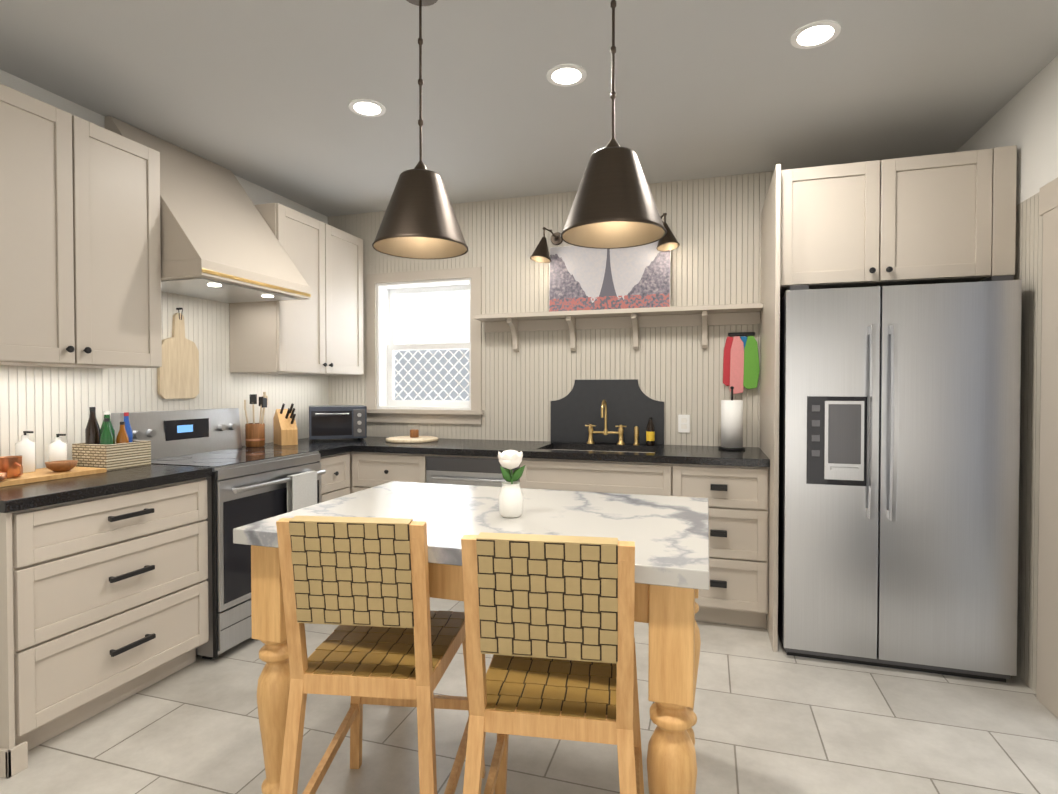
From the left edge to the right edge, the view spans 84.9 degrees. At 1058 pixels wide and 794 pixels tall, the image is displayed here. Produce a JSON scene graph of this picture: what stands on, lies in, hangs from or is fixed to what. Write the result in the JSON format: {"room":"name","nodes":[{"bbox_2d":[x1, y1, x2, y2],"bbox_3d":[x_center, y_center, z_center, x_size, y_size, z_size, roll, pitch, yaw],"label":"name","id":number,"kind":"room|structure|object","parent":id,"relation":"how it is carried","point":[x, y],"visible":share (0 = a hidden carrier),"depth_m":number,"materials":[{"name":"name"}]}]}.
{"room":"kitchen","nodes":[
{"label":"kitchen","id":0,"kind":"room"},
{"bbox_2d":[0,69,328,468],"bbox_3d":[-2.370,-0.053,2.083,0.100,2.620,5.630,0,1,17],"label":"wall","id":1,"kind":"structure","parent":0,"point":[45,405],"depth_m":3.03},
{"bbox_2d":[0,83,161,367],"bbox_3d":[-2.008,-0.640,2.400,0.395,1.015,0.786,0,1,17],"label":"upper cabinet","id":2,"kind":"object","parent":1,"relation":"attached to","point":[80,257],"visible":1,"depth_m":2.36,"materials":[{"name":"paint"}]},
{"bbox_2d":[157,308,198,398],"bbox_3d":[-1.943,-0.244,3.220,0.035,0.506,0.250,0,1,17],"label":"cutting board","id":3,"kind":"object","parent":1,"relation":"hanging from","point":[178,374],"visible":1,"depth_m":3.21,"materials":[{"name":"brown wood"}]},
{"bbox_2d":[105,116,310,303],"bbox_3d":[-1.679,-0.969,3.111,0.602,0.817,0.766,0,1,17],"label":"range hood","id":4,"kind":"object","parent":1,"relation":"attached to","point":[220,242],"visible":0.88,"depth_m":3.01,"materials":[{"name":"paint"}]},
{"bbox_2d":[229,203,363,374],"bbox_3d":[-1.531,-0.665,3.946,0.395,1.015,0.898,0,1,17],"label":"upper cabinet","id":5,"kind":"object","parent":1,"relation":"attached to","point":[319,331],"visible":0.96,"depth_m":3.75,"materials":[{"name":"paint"}]},
{"bbox_2d":[0,597,1057,793],"bbox_3d":[0.382,1.300,1.255,5.860,0.060,5.630,0,1,17],"label":"floor","id":6,"kind":"structure","parent":0,"point":[771,721],"depth_m":2.13,"materials":[{"name":"tile"}]},
{"bbox_2d":[0,465,211,778],"bbox_3d":[-1.885,0.792,2.385,0.652,0.920,0.828,0,1,17],"label":"base cabinet","id":7,"kind":"object","parent":6,"relation":"on","point":[103,592],"visible":0.98,"depth_m":2.20,"materials":[{"name":"paint"}]},
{"bbox_2d":[0,456,106,486],"bbox_3d":[-2.045,0.283,2.328,0.280,0.099,0.500,0,1,17],"label":"tray","id":8,"kind":"object","parent":7,"relation":"on","point":[11,471],"visible":1,"depth_m":2.32,"materials":[{"name":"brown wood"}]},
{"bbox_2d":[15,431,35,472],"bbox_3d":[-2.093,0.226,2.405,0.064,0.170,0.064,0,1,-28],"label":"soap dispenser","id":9,"kind":"object","parent":8,"relation":"on","point":[25,448],"depth_m":2.39,"materials":[{"name":"white ceramic"}]},
{"bbox_2d":[48,434,67,461],"bbox_3d":[-2.048,0.235,2.517,0.064,0.150,0.064,0,1,-28],"label":"soap dispenser","id":10,"kind":"object","parent":8,"relation":"on","point":[57,449],"depth_m":2.50,"materials":[{"name":"white ceramic"}]},
{"bbox_2d":[72,407,150,470],"bbox_3d":[-1.945,0.186,2.701,0.210,0.281,0.215,0,1,17],"label":"basket","id":11,"kind":"object","parent":7,"relation":"on","point":[101,447],"visible":1,"depth_m":2.64,"materials":[{"name":"wicker"}]},
{"bbox_2d":[111,408,325,659],"bbox_3d":[-1.616,0.658,3.133,0.725,1.165,0.759,0,1,17],"label":"range","id":12,"kind":"object","parent":6,"relation":"on","point":[245,486],"visible":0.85,"depth_m":2.89,"materials":[{"name":"silver metal"}]},
{"bbox_2d":[287,471,316,512],"bbox_3d":[-1.239,0.562,3.164,0.038,0.287,0.200,0,1,17],"label":"towel","id":13,"kind":"object","parent":12,"relation":"hanging from","point":[301,490],"visible":0.74,"depth_m":3.13,"materials":[{"name":"fabric"}]},
{"bbox_2d":[320,451,353,501],"bbox_3d":[-1.469,0.791,3.682,0.683,0.880,0.368,0,1,17],"label":"base cabinet","id":14,"kind":"object","parent":6,"relation":"on","point":[338,479],"depth_m":3.62,"materials":[{"name":"paint"}]},
{"bbox_2d":[242,443,349,454],"bbox_3d":[-1.497,0.332,3.664,0.636,0.040,0.330,0,1,17],"label":"countertop","id":15,"kind":"structure","parent":14,"relation":"on","point":[323,448],"depth_m":3.65,"materials":[{"name":"black stone"}]},
{"bbox_2d":[244,392,267,446],"bbox_3d":[-1.713,0.140,3.651,0.134,0.342,0.137,0,1,17],"label":"utensil crock","id":16,"kind":"object","parent":15,"relation":"on","point":[254,434],"visible":1,"depth_m":3.60,"materials":[{"name":"brown wood"}]},
{"bbox_2d":[273,403,297,445],"bbox_3d":[-1.588,0.175,3.781,0.100,0.268,0.219,-1,1,-38],"label":"knife block","id":17,"kind":"object","parent":15,"relation":"on","point":[285,428],"visible":1,"depth_m":3.74,"materials":[{"name":"brown wood"}]},
{"bbox_2d":[276,516,485,793],"bbox_3d":[-0.405,0.779,1.676,0.462,0.974,0.562,0,1,6],"label":"stool","id":18,"kind":"object","parent":6,"relation":"on","point":[392,639],"visible":1,"depth_m":1.44,"materials":[{"name":"brown wood"}]},
{"bbox_2d":[354,451,425,492],"bbox_3d":[-0.825,0.787,3.948,0.560,0.880,0.678,0,1,17],"label":"base cabinet","id":19,"kind":"object","parent":6,"relation":"on","point":[371,468],"depth_m":3.68,"materials":[{"name":"paint"}]},
{"bbox_2d":[233,481,708,793],"bbox_3d":[-0.095,0.814,1.866,1.284,0.893,0.870,0,1,17],"label":"kitchen island","id":20,"kind":"object","parent":6,"relation":"on","point":[668,536],"visible":0.69,"depth_m":1.64,"materials":[{"name":"stone"}]},
{"bbox_2d":[498,450,524,517],"bbox_3d":[-0.055,0.265,1.787,0.084,0.205,0.078,0,1,17],"label":"vase","id":21,"kind":"object","parent":20,"relation":"on","point":[510,500],"visible":1,"depth_m":1.76,"materials":[{"name":"white ceramic"}]},
{"bbox_2d":[426,451,529,488],"bbox_3d":[-0.259,0.790,3.800,0.730,0.880,0.625,0,1,17],"label":"dishwasher","id":22,"kind":"object","parent":6,"relation":"on","point":[442,467],"depth_m":3.50,"materials":[{"name":"metal"}]},
{"bbox_2d":[461,532,643,793],"bbox_3d":[0.080,0.782,1.500,0.462,0.974,0.561,0,1,9],"label":"stool","id":23,"kind":"object","parent":6,"relation":"on","point":[549,622],"visible":1,"depth_m":1.26,"materials":[{"name":"brown wood"}]},
{"bbox_2d":[530,447,673,495],"bbox_3d":[0.451,0.793,3.582,0.875,0.880,0.625,0,1,17],"label":"base cabinet","id":24,"kind":"object","parent":6,"relation":"on","point":[549,472],"depth_m":3.28,"materials":[{"name":"paint"}]},
{"bbox_2d":[674,459,769,627],"bbox_3d":[1.076,0.796,3.389,0.553,0.880,0.625,0,1,17],"label":"base cabinet","id":25,"kind":"object","parent":6,"relation":"on","point":[732,486],"depth_m":3.07,"materials":[{"name":"paint"}]},
{"bbox_2d":[298,436,769,462],"bbox_3d":[-0.160,0.330,3.757,3.136,0.040,0.636,0,1,17],"label":"countertop","id":26,"kind":"structure","parent":25,"relation":"on","point":[684,453],"depth_m":3.55,"materials":[{"name":"black stone"}]},
{"bbox_2d":[309,405,366,441],"bbox_3d":[-1.364,0.184,4.122,0.380,0.240,0.316,0,1,-21],"label":"toaster oven","id":27,"kind":"object","parent":26,"relation":"on","point":[337,421],"visible":1,"depth_m":4.00,"materials":[{"name":"metal"}]},
{"bbox_2d":[386,429,437,442],"bbox_3d":[-0.811,0.267,4.020,0.360,0.078,0.360,0,1,17],"label":"round board","id":28,"kind":"object","parent":26,"relation":"on","point":[414,437],"visible":1,"depth_m":3.96,"materials":[{"name":"brown wood"}]},
{"bbox_2d":[585,400,639,444],"bbox_3d":[0.530,0.163,3.744,0.355,0.293,0.174,0,1,17],"label":"faucet","id":29,"kind":"object","parent":26,"relation":"on","point":[620,432],"visible":0.98,"depth_m":3.78,"materials":[{"name":"gold metal"}]},
{"bbox_2d":[646,417,654,445],"bbox_3d":[0.780,0.220,3.716,0.054,0.180,0.052,0,1,17],"label":"soap bottle","id":30,"kind":"object","parent":26,"relation":"on","point":[650,434],"visible":1,"depth_m":3.70,"materials":[{"name":"black glass"}]},
{"bbox_2d":[718,386,745,450],"bbox_3d":[1.219,0.125,3.475,0.156,0.378,0.156,0,1,17],"label":"paper towel holder","id":31,"kind":"object","parent":26,"relation":"on","point":[731,424],"visible":1,"depth_m":3.42,"materials":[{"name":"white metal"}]},
{"bbox_2d":[760,145,1016,651],"bbox_3d":[1.791,0.057,3.055,1.000,2.370,0.818,0,1,17],"label":"tall cabinet","id":32,"kind":"object","parent":6,"relation":"on","point":[938,218],"visible":0.98,"depth_m":2.75,"materials":[{"name":"paint"}]},
{"bbox_2d":[778,275,1021,681],"bbox_3d":[1.766,0.356,2.968,0.923,1.775,0.912,0,1,17],"label":"fridge","id":33,"kind":"object","parent":6,"relation":"on","point":[899,446],"visible":1,"depth_m":2.60,"materials":[{"name":"metal"}]},
{"bbox_2d":[0,0,1057,216],"bbox_3d":[0.382,-1.389,1.213,5.860,0.080,5.630,0,1,17],"label":"ceiling","id":34,"kind":"structure","parent":0,"point":[263,93],"depth_m":2.50,"materials":[{"name":"paint"}]},
{"bbox_2d":[349,99,385,116],"bbox_3d":[-0.767,-1.370,2.745,0.169,0.006,0.169,0,1,11],"label":"recessed light","id":35,"kind":"object","parent":34,"relation":"in","point":[363,107],"depth_m":2.74,"materials":[{"name":"white plastic"}]},
{"bbox_2d":[372,0,468,258],"bbox_3d":[-0.359,-0.925,1.920,0.316,0.866,0.316,0,1,17],"label":"pendant light","id":36,"kind":"object","parent":34,"relation":"hanging from","point":[419,221],"visible":1,"depth_m":1.85,"materials":[{"name":"brown metal"}]},
{"bbox_2d":[547,64,586,86],"bbox_3d":[0.160,-1.366,2.459,0.169,0.006,0.169,0,1,11],"label":"recessed light","id":37,"kind":"object","parent":34,"relation":"in","point":[563,75],"depth_m":2.45,"materials":[{"name":"white plastic"}]},
{"bbox_2d":[560,0,666,248],"bbox_3d":[0.252,-0.919,1.731,0.316,0.873,0.316,0,1,17],"label":"pendant light","id":38,"kind":"object","parent":34,"relation":"hanging from","point":[614,206],"visible":1,"depth_m":1.66,"materials":[{"name":"brown metal"}]},
{"bbox_2d":[791,20,840,48],"bbox_3d":[1.077,-1.361,2.176,0.169,0.006,0.169,0,1,11],"label":"recessed light","id":39,"kind":"object","parent":34,"relation":"in","point":[815,34],"depth_m":2.17,"materials":[{"name":"white plastic"}]},
{"bbox_2d":[328,160,880,447],"bbox_3d":[0.502,-0.083,3.996,4.260,2.620,0.220,0,1,17],"label":"wall","id":40,"kind":"structure","parent":0,"point":[714,224],"depth_m":3.91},
{"bbox_2d":[366,267,483,423],"bbox_3d":[-0.758,-0.369,4.352,0.970,1.120,0.265,0,1,17],"label":"window","id":41,"kind":"structure","parent":40,"relation":"in","point":[424,348],"depth_m":4.40,"materials":[{"name":"glass"}]},
{"bbox_2d":[530,227,562,262],"bbox_3d":[0.112,-1.011,3.862,0.186,0.230,0.234,0,1,17],"label":"sconce","id":42,"kind":"object","parent":40,"relation":"attached to","point":[540,254],"visible":1,"depth_m":3.83,"materials":[{"name":"brown metal"}]},
{"bbox_2d":[473,303,762,351],"bbox_3d":[0.525,-0.433,3.763,1.838,0.248,0.198,0,1,17],"label":"shelf","id":43,"kind":"object","parent":40,"relation":"attached to","point":[636,319],"visible":1,"depth_m":3.76,"materials":[{"name":"paint"}]},
{"bbox_2d":[549,240,670,311],"bbox_3d":[0.522,-0.786,3.806,0.795,0.451,0.063,0,1,17],"label":"picture","id":44,"kind":"object","parent":43,"relation":"on","point":[582,278],"visible":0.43,"depth_m":3.79,"materials":[{"name":"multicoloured paper"}]},
{"bbox_2d":[723,332,759,393],"bbox_3d":[1.319,-0.210,3.600,0.215,0.384,0.044,0,1,17],"label":"oven mitts","id":45,"kind":"object","parent":43,"relation":"hanging from","point":[741,368],"visible":0.94,"depth_m":3.59,"materials":[{"name":"multicoloured fabric"}]},
{"bbox_2d":[656,213,679,250],"bbox_3d":[0.853,-1.033,3.633,0.186,0.230,0.234,0,1,17],"label":"sconce","id":46,"kind":"object","parent":40,"relation":"attached to","point":[668,242],"visible":0.71,"depth_m":3.58,"materials":[{"name":"brown metal"}]},
{"bbox_2d":[678,414,689,432],"bbox_3d":[0.998,0.171,3.726,0.072,0.116,0.007,0,1,17],"label":"electrical outlet plate","id":47,"kind":"object","parent":40,"relation":"attached to","point":[683,423],"visible":1,"depth_m":3.72,"materials":[{"name":"white plastic"}]},
{"bbox_2d":[956,55,1057,692],"bbox_3d":[1.664,-0.031,0.708,0.100,2.620,5.380,0,1,17],"label":"wall","id":48,"kind":"structure","parent":0,"point":[1025,119],"depth_m":2.50,"materials":[{"name":"beige paint"}]},
{"bbox_2d":[1036,177,1057,717],"bbox_3d":[1.988,0.204,1.805,0.126,2.115,1.220,0,1,17],"label":"door frame","id":49,"kind":"structure","parent":48,"relation":"attached to","point":[1047,661],"depth_m":2.32,"materials":[{"name":"paint"}]}
]}

